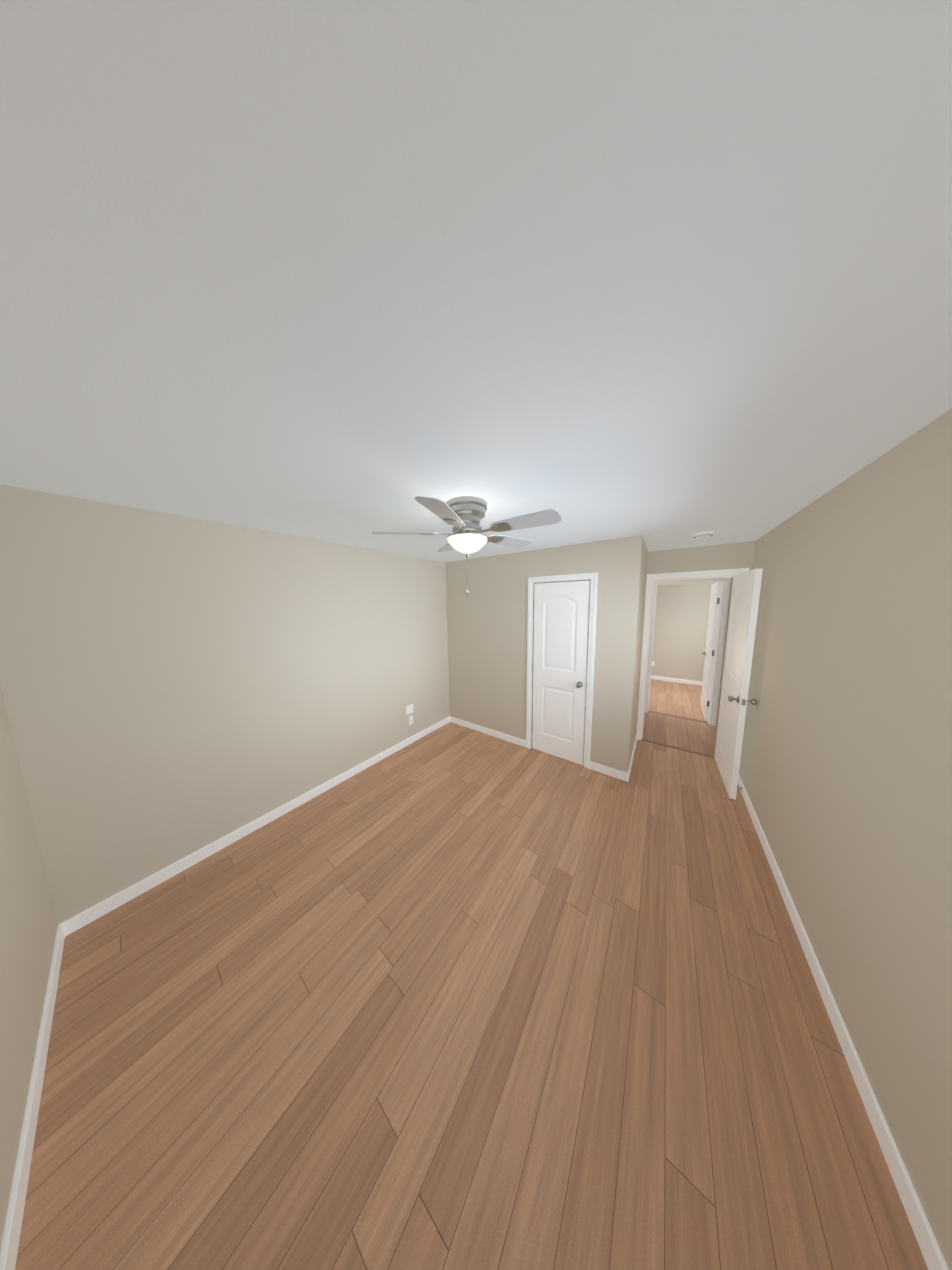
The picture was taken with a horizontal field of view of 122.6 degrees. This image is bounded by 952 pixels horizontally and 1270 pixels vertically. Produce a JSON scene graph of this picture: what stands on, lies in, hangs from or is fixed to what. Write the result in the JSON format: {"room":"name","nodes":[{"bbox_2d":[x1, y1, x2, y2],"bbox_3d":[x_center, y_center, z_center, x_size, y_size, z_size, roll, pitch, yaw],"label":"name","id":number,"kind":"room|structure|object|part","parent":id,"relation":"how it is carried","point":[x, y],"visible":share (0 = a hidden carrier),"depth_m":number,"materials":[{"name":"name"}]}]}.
{"room":"empty bedroom","nodes":[
{"label":"empty bedroom","id":0,"kind":"room"},
{"bbox_2d":[0,685,57,1248],"bbox_3d":[-0.979,0.603,0.258,3.470,2.440,0.120,4,9,36],"label":"wall","id":1,"kind":"structure","parent":0,"point":[28,925],"depth_m":1.08,"materials":[{"name":"paint"}]},
{"bbox_2d":[0,924,64,1269],"bbox_3d":[-0.974,1.760,0.488,3.350,0.088,0.013,4,9,36],"label":"baseboard","id":2,"kind":"structure","parent":1,"relation":"attached to","point":[11,1235],"depth_m":0.90,"materials":[{"name":"white paint"}]},
{"bbox_2d":[0,484,449,924],"bbox_3d":[-1.437,0.317,2.671,0.120,2.440,3.520,4,9,36],"label":"wall","id":3,"kind":"structure","parent":0,"point":[175,688],"depth_m":1.78,"materials":[{"name":"paint"}]},
{"bbox_2d":[60,716,449,936],"bbox_3d":[-1.368,1.488,2.773,0.013,0.088,3.280,4,9,36],"label":"baseboard","id":4,"kind":"structure","parent":3,"relation":"attached to","point":[92,913],"depth_m":1.95,"materials":[{"name":"white paint"}]},
{"bbox_2d":[406,704,412,714],"bbox_3d":[-0.869,0.975,3.419,0.007,0.115,0.116,4,9,36],"label":"electrical outlet","id":5,"kind":"object","parent":3,"relation":"attached to","point":[409,709],"visible":1,"depth_m":3.41,"materials":[{"name":"white plastic"}]},
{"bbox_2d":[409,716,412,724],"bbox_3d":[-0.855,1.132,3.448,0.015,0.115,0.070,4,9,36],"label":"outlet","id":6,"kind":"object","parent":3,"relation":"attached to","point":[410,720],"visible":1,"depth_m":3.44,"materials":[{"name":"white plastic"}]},
{"bbox_2d":[15,679,927,1269],"bbox_3d":[1.902,1.497,3.127,5.500,0.100,8.280,4,9,36],"label":"floor","id":7,"kind":"structure","parent":0,"point":[451,996],"depth_m":1.08,"materials":[{"name":"laminate"}]},
{"bbox_2d":[0,0,951,561],"bbox_3d":[1.869,-1.024,2.822,5.500,0.100,8.280,4,9,36],"label":"ceiling","id":8,"kind":"structure","parent":0,"point":[664,274],"depth_m":0.46,"materials":[{"name":"white paint"}]},
{"bbox_2d":[372,496,561,595],"bbox_3d":[-0.020,-0.521,1.610,1.068,0.559,1.103,4,9,36],"label":"fan","id":9,"kind":"object","parent":8,"relation":"hanging from","point":[463,515],"visible":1,"depth_m":1.50,"materials":[{"name":"silver metal"}]},
{"bbox_3d":[-0.066,-0.454,1.769,0.013,0.333,0.013,4,9,36],"label":"chain","id":10,"kind":"part","parent":9,"relation":"part of","materials":[{"name":"silver metal"}]},
{"bbox_3d":[-0.053,-0.541,1.624,0.248,0.118,0.248,4,9,36],"label":"lamp shade","id":11,"kind":"part","parent":9,"relation":"part of","materials":[{"name":"white glass"}]},
{"bbox_3d":[-0.051,-0.365,1.645,0.019,0.243,0.018,4,9,36],"label":"chain","id":12,"kind":"part","parent":9,"relation":"part of","materials":[{"name":"silver metal"}]},
{"bbox_2d":[692,531,713,538],"bbox_3d":[2.066,-0.903,2.371,0.152,0.038,0.152,4,9,36],"label":"smoke detector","id":13,"kind":"object","parent":8,"relation":"attached to","point":[702,535],"visible":1,"depth_m":2.33,"materials":[{"name":"white plastic"}]},
{"bbox_2d":[446,535,642,772],"bbox_3d":[0.592,0.215,3.293,2.430,2.440,0.120,4,9,36],"label":"wall","id":14,"kind":"structure","parent":0,"point":[487,617],"depth_m":3.20,"materials":[{"name":"paint"}]},
{"bbox_2d":[450,716,525,746],"bbox_3d":[0.119,1.356,3.704,1.296,0.088,0.013,4,9,36],"label":"baseboard","id":15,"kind":"structure","parent":14,"relation":"attached to","point":[508,738],"depth_m":3.64,"materials":[{"name":"white paint"}]},
{"bbox_2d":[531,580,589,764],"bbox_3d":[0.934,0.436,2.981,0.629,2.050,0.105,4,9,36],"label":"closet door leaf","id":16,"kind":"structure","parent":14,"relation":"in","point":[561,627],"depth_m":2.98,"materials":[{"name":"white paint"}]},
{"bbox_2d":[526,572,597,768],"bbox_3d":[0.978,0.422,3.039,0.655,2.080,0.120,4,9,36],"label":"door frame","id":17,"kind":"structure","parent":14,"relation":"in","point":[533,652],"depth_m":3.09,"materials":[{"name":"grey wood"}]},
{"bbox_2d":[590,761,628,781],"bbox_3d":[1.411,1.452,2.775,0.376,0.088,0.013,4,9,36],"label":"baseboard","id":18,"kind":"structure","parent":14,"relation":"attached to","point":[618,774],"depth_m":2.76,"materials":[{"name":"white paint"}]},
{"bbox_2d":[629,539,647,764],"bbox_3d":[1.862,0.225,3.078,0.120,2.440,1.020,4,9,36],"label":"wall","id":19,"kind":"structure","parent":0,"point":[639,638],"depth_m":2.92,"materials":[{"name":"paint"}]},
{"bbox_2d":[628,734,637,776],"bbox_3d":[1.856,1.409,3.077,0.013,0.088,1.004,4,9,36],"label":"baseboard","id":20,"kind":"structure","parent":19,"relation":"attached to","point":[631,760],"depth_m":2.99,"materials":[{"name":"white paint"}]},
{"bbox_2d":[651,583,714,681],"bbox_3d":[4.414,-0.155,5.933,3.700,2.440,0.120,4,9,36],"label":"wall","id":21,"kind":"structure","parent":0,"point":[681,627],"depth_m":5.77,"materials":[{"name":"paint"}]},
{"bbox_2d":[651,675,701,685],"bbox_3d":[4.391,1.020,6.021,3.700,0.088,0.013,4,9,36],"label":"baseboard","id":22,"kind":"structure","parent":21,"relation":"attached to","point":[677,680],"depth_m":5.89,"materials":[{"name":"white paint"}]},
{"bbox_2d":[637,541,754,719],"bbox_3d":[2.547,0.208,3.136,0.920,2.440,0.120,4,9,36],"label":"wall","id":23,"kind":"structure","parent":0,"point":[739,555],"depth_m":2.92,"materials":[{"name":"paint"}]},
{"bbox_2d":[641,739,713,757],"bbox_3d":[2.528,1.419,3.267,0.768,0.006,0.046,4,9,36],"label":"trim","id":24,"kind":"structure","parent":23,"relation":"attached to","point":[677,748],"depth_m":3.25,"materials":[{"name":"brown wood"}]},
{"bbox_2d":[637,568,748,739],"bbox_3d":[2.535,0.344,3.153,0.895,2.167,0.136,4,9,36],"label":"door frame","id":25,"kind":"structure","parent":23,"relation":"attached to","point":[709,573],"depth_m":3.26,"materials":[{"name":"white paint"}]},
{"bbox_2d":[714,568,762,799],"bbox_3d":[2.577,0.443,2.597,0.182,2.085,0.777,4,8,34],"label":"door leaf","id":26,"kind":"structure","parent":23,"relation":"in","point":[744,604],"depth_m":2.44,"materials":[{"name":"white paint"}]},
{"bbox_2d":[716,577,732,725],"bbox_3d":[3.066,0.087,4.085,3.700,2.440,0.120,4,9,36],"label":"wall","id":27,"kind":"structure","parent":0,"point":[724,650],"depth_m":3.69,"materials":[{"name":"paint"}]},
{"bbox_2d":[649,710,707,722],"bbox_3d":[3.210,1.301,4.168,0.768,0.006,0.046,4,9,36],"label":"trim","id":28,"kind":"structure","parent":27,"relation":"attached to","point":[679,716],"depth_m":4.15,"materials":[{"name":"brown wood"}]},
{"bbox_2d":[644,577,730,725],"bbox_3d":[3.178,0.232,4.013,0.910,2.167,0.136,4,9,36],"label":"door frame","id":29,"kind":"structure","parent":27,"relation":"attached to","point":[721,639],"depth_m":3.79,"materials":[{"name":"white paint"}]},
{"bbox_2d":[700,583,720,720],"bbox_3d":[3.738,0.238,4.162,0.131,2.085,0.777,4,9,36],"label":"door leaf","id":30,"kind":"structure","parent":27,"relation":"in","point":[710,641],"depth_m":4.01,"materials":[{"name":"white paint"}]},
{"bbox_2d":[739,408,951,1269],"bbox_3d":[1.708,0.465,1.105,0.120,2.440,4.420,4,9,36],"label":"wall","id":31,"kind":"structure","parent":0,"point":[845,771],"depth_m":1.02,"materials":[{"name":"paint"}]},
{"bbox_2d":[738,775,948,1269],"bbox_3d":[1.634,1.635,1.237,0.013,0.088,4.300,4,9,36],"label":"baseboard","id":32,"kind":"structure","parent":31,"relation":"attached to","point":[934,1259],"depth_m":0.95,"materials":[{"name":"white paint"}]}
]}

